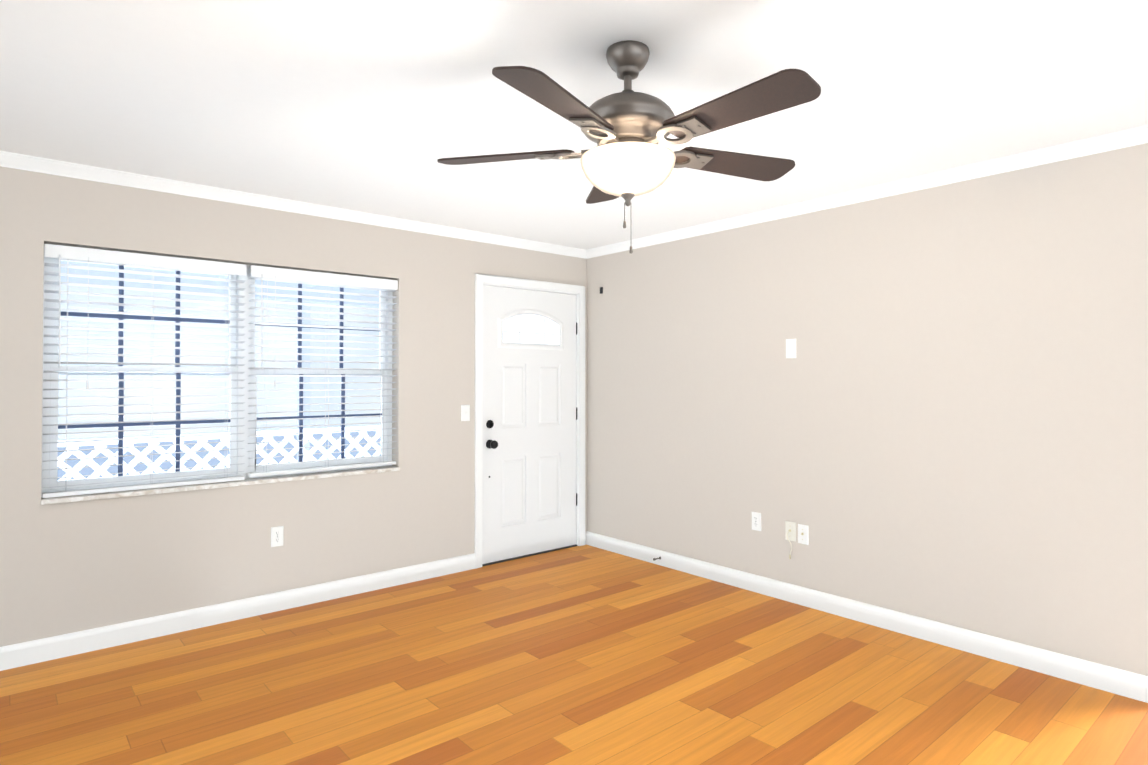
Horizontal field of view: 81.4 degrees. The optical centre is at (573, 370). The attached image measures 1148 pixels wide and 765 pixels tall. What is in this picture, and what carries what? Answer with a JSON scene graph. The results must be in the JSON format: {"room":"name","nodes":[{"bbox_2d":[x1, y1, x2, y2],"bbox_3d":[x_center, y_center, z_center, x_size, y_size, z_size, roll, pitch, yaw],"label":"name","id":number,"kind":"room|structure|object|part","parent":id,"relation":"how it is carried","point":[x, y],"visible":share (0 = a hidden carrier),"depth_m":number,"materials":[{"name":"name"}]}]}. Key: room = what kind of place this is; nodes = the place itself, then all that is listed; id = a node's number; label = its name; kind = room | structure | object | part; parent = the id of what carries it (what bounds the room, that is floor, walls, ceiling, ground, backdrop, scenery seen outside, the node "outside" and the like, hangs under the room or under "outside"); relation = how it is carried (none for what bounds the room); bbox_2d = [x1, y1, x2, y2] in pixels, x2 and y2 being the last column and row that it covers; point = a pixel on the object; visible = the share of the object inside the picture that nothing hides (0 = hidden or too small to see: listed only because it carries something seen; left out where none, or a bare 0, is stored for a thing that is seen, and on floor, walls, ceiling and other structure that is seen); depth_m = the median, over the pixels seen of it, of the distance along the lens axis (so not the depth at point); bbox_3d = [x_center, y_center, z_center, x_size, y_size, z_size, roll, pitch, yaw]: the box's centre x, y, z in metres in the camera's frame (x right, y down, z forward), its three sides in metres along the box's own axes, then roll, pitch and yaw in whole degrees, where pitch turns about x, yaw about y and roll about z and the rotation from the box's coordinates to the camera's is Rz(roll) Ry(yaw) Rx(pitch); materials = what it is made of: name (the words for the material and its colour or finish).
{"room":"empty living room","nodes":[
{"label":"empty living room","id":0,"kind":"room"},
{"bbox_2d":[0,166,586,646],"bbox_3d":[-2.382,0.191,3.480,6.620,2.400,0.200,1,-1,-41],"label":"wall","id":1,"kind":"structure","parent":0,"point":[76,566],"depth_m":3.75,"materials":[{"name":"beige paint"}]},
{"bbox_2d":[41,244,399,504],"bbox_3d":[-1.900,0.013,3.858,1.844,1.270,0.187,1,-1,-41],"label":"window blinds","id":2,"kind":"structure","parent":1,"relation":"in","point":[242,371],"depth_m":3.73,"materials":[{"name":"plastic"}]},
{"bbox_3d":[-1.878,0.636,3.823,1.844,0.022,0.117,1,-1,-41],"label":"window sill marble","id":3,"kind":"part","parent":2,"relation":"part of"},
{"bbox_2d":[0,553,475,670],"bbox_3d":[-2.766,1.331,2.994,5.424,0.106,0.016,1,-1,-41],"label":"baseboard","id":4,"kind":"structure","parent":1,"relation":"attached to","point":[46,649],"depth_m":3.66,"materials":[{"name":"white wood"}]},
{"bbox_2d":[271,526,283,546],"bbox_3d":[-1.730,0.966,3.893,0.070,0.115,0.006,1,-1,-41],"label":"outlet","id":5,"kind":"object","parent":1,"relation":"attached to","point":[280,536],"visible":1,"depth_m":3.89,"materials":[{"name":"white plastic"}]},
{"bbox_2d":[275,531,280,541],"bbox_3d":[-1.728,0.966,3.890,0.033,0.064,0.001,1,-1,-41],"label":"socket","id":6,"kind":"object","parent":5,"relation":"attached to","point":[278,532],"visible":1,"depth_m":3.89,"materials":[{"name":"white plastic"}]},
{"bbox_2d":[0,151,587,258],"bbox_3d":[-2.344,-0.981,3.359,6.500,0.060,0.055,1,-1,-41],"label":"crown molding","id":7,"kind":"structure","parent":1,"relation":"attached to","point":[7,159],"depth_m":3.80,"materials":[{"name":"white wood"}]},
{"bbox_2d":[461,405,469,420],"bbox_3d":[-0.767,0.297,4.727,0.070,0.115,0.006,1,-1,-41],"label":"light switch","id":8,"kind":"object","parent":1,"relation":"attached to","point":[464,408],"visible":1,"depth_m":4.72,"materials":[{"name":"white plastic"}]},
{"bbox_2d":[474,273,584,568],"bbox_3d":[-0.374,0.359,5.184,1.047,2.108,0.222,1,-1,-41],"label":"door frame","id":9,"kind":"structure","parent":1,"relation":"attached to","point":[480,279],"depth_m":5.09,"materials":[{"name":"white wood"}]},
{"bbox_2d":[482,285,576,563],"bbox_3d":[-0.311,0.388,5.114,0.910,2.023,0.125,1,-1,-41],"label":"entry door","id":10,"kind":"structure","parent":1,"relation":"in","point":[529,461],"depth_m":5.10,"materials":[{"name":"white wood"}]},
{"bbox_3d":[-0.613,0.568,4.843,0.102,0.422,0.110,1,-1,-41],"label":"entry door hardware","id":11,"kind":"part","parent":10,"relation":"part of","materials":[{"name":"metal"}]},
{"bbox_2d":[502,313,559,345],"bbox_3d":[-0.322,-0.323,5.133,0.560,0.240,0.002,1,-1,-41],"label":"window","id":12,"kind":"structure","parent":10,"relation":"in","point":[530,324],"depth_m":5.12,"materials":[{"name":"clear glass"}]},
{"bbox_3d":[-0.322,-0.323,5.132,0.560,0.240,0.002,1,-1,-41],"label":"entry door glass pane caming","id":13,"kind":"part","parent":12,"relation":"part of","materials":[{"name":"white glass"}]},
{"bbox_3d":[0.013,0.348,5.426,0.012,1.485,0.040,1,-1,-41],"label":"entry door hinges","id":14,"kind":"part","parent":10,"relation":"part of","materials":[{"name":"silver metal"}]},
{"bbox_2d":[0,544,1147,764],"bbox_3d":[1.542,1.416,1.559,10.100,0.100,8.200,1,-1,-41],"label":"floor","id":15,"kind":"structure","parent":0,"point":[582,656],"depth_m":2.89,"materials":[{"name":"brown wood"}]},
{"bbox_2d":[482,544,576,565],"bbox_3d":[-0.351,1.407,5.144,0.904,0.011,0.114,1,-1,-41],"label":"threshold","id":16,"kind":"object","parent":15,"relation":"on","point":[523,556],"visible":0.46,"depth_m":5.07,"materials":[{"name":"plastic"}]},
{"bbox_2d":[0,0,1147,249],"bbox_3d":[1.542,-1.084,1.592,10.100,0.100,8.200,1,-1,-41],"label":"ceiling","id":17,"kind":"structure","parent":0,"point":[376,106],"depth_m":2.44,"materials":[{"name":"paint"}]},
{"bbox_2d":[437,40,820,253],"bbox_3d":[0.204,-0.702,2.102,1.239,0.650,1.185,1,-1,-41],"label":"fan","id":18,"kind":"object","parent":17,"relation":"hanging from","point":[627,130],"visible":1,"depth_m":2.02,"materials":[{"name":"brown metal"}]},
{"bbox_3d":[0.172,-0.622,2.136,0.304,0.117,0.304,1,-1,-41],"label":"lamp shade","id":19,"kind":"part","parent":18,"relation":"part of","materials":[{"name":"white glass"}]},
{"bbox_2d":[587,143,1147,675],"bbox_3d":[1.306,0.200,4.171,0.120,2.400,3.550,1,-1,-41],"label":"wall","id":20,"kind":"structure","parent":0,"point":[943,417],"depth_m":3.52,"materials":[{"name":"beige paint"}]},
{"bbox_2d":[752,512,760,530],"bbox_3d":[1.157,0.955,4.238,0.006,0.115,0.070,1,-1,-41],"label":"outlet","id":21,"kind":"object","parent":20,"relation":"attached to","point":[758,521],"visible":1,"depth_m":4.23,"materials":[{"name":"white plastic"}]},
{"bbox_2d":[785,521,795,558],"bbox_3d":[1.296,1.026,4.038,0.054,0.221,0.070,1,-1,-41],"label":"outlet","id":22,"kind":"object","parent":20,"relation":"attached to","point":[790,531],"visible":0.98,"depth_m":4.04,"materials":[{"name":"plastic"}]},
{"bbox_2d":[786,339,795,357],"bbox_3d":[1.319,-0.137,4.062,0.007,0.118,0.070,1,-1,-41],"label":"electrical outlet cover","id":23,"kind":"object","parent":20,"relation":"attached to","point":[790,348],"visible":1,"depth_m":4.06,"materials":[{"name":"white plastic"}]},
{"bbox_2d":[798,524,808,544],"bbox_3d":[1.365,0.977,3.987,0.017,0.115,0.070,1,-1,-41],"label":"outlet","id":24,"kind":"object","parent":20,"relation":"attached to","point":[803,534],"visible":1,"depth_m":3.98,"materials":[{"name":"plastic"}]},
{"bbox_2d":[585,531,1147,702],"bbox_3d":[2.754,1.325,2.467,0.152,0.106,8.000,1,-1,-41],"label":"baseboard","id":25,"kind":"structure","parent":20,"relation":"attached to","point":[1128,684],"depth_m":3.50,"materials":[{"name":"white wood"}]},
{"bbox_2d":[588,125,1147,258],"bbox_3d":[1.287,-0.972,4.081,0.065,0.060,3.525,1,-1,-41],"label":"crown molding","id":26,"kind":"structure","parent":20,"relation":"attached to","point":[1098,144],"depth_m":3.50,"materials":[{"name":"white wood"}]},
{"label":"outside","id":27,"kind":"structure","parent":0,"visible":0},
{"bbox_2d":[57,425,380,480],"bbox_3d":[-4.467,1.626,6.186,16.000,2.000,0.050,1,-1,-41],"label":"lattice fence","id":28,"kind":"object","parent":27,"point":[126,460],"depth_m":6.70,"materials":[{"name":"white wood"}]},
{"bbox_2d":[58,285,380,439],"bbox_3d":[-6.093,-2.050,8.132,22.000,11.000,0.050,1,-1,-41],"label":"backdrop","id":29,"kind":"structure","parent":27,"point":[114,401],"depth_m":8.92,"materials":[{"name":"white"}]},
{"bbox_3d":[-3.214,1.677,4.724,12.000,0.100,2.800,1,-1,-41],"label":"floor","id":30,"kind":"structure","parent":27,"visible":0},
{"bbox_2d":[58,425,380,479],"bbox_3d":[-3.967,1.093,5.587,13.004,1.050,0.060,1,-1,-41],"label":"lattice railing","id":31,"kind":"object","parent":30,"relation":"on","point":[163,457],"depth_m":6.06,"materials":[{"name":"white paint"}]},
{"bbox_2d":[297,302,309,461],"bbox_3d":[-2.752,0.476,6.782,0.100,2.355,0.100,1,-1,-41],"label":"porch post","id":32,"kind":"object","parent":30,"relation":"on","point":[306,365],"depth_m":6.75,"materials":[{"name":"paint"}]},
{"bbox_2d":[61,261,378,307],"bbox_3d":[-3.247,-0.892,4.795,12.000,0.320,2.900,1,-1,-41],"label":"porch roof","id":33,"kind":"structure","parent":32,"relation":"on","point":[167,279],"depth_m":6.13,"materials":[{"name":"paint"}]}
]}

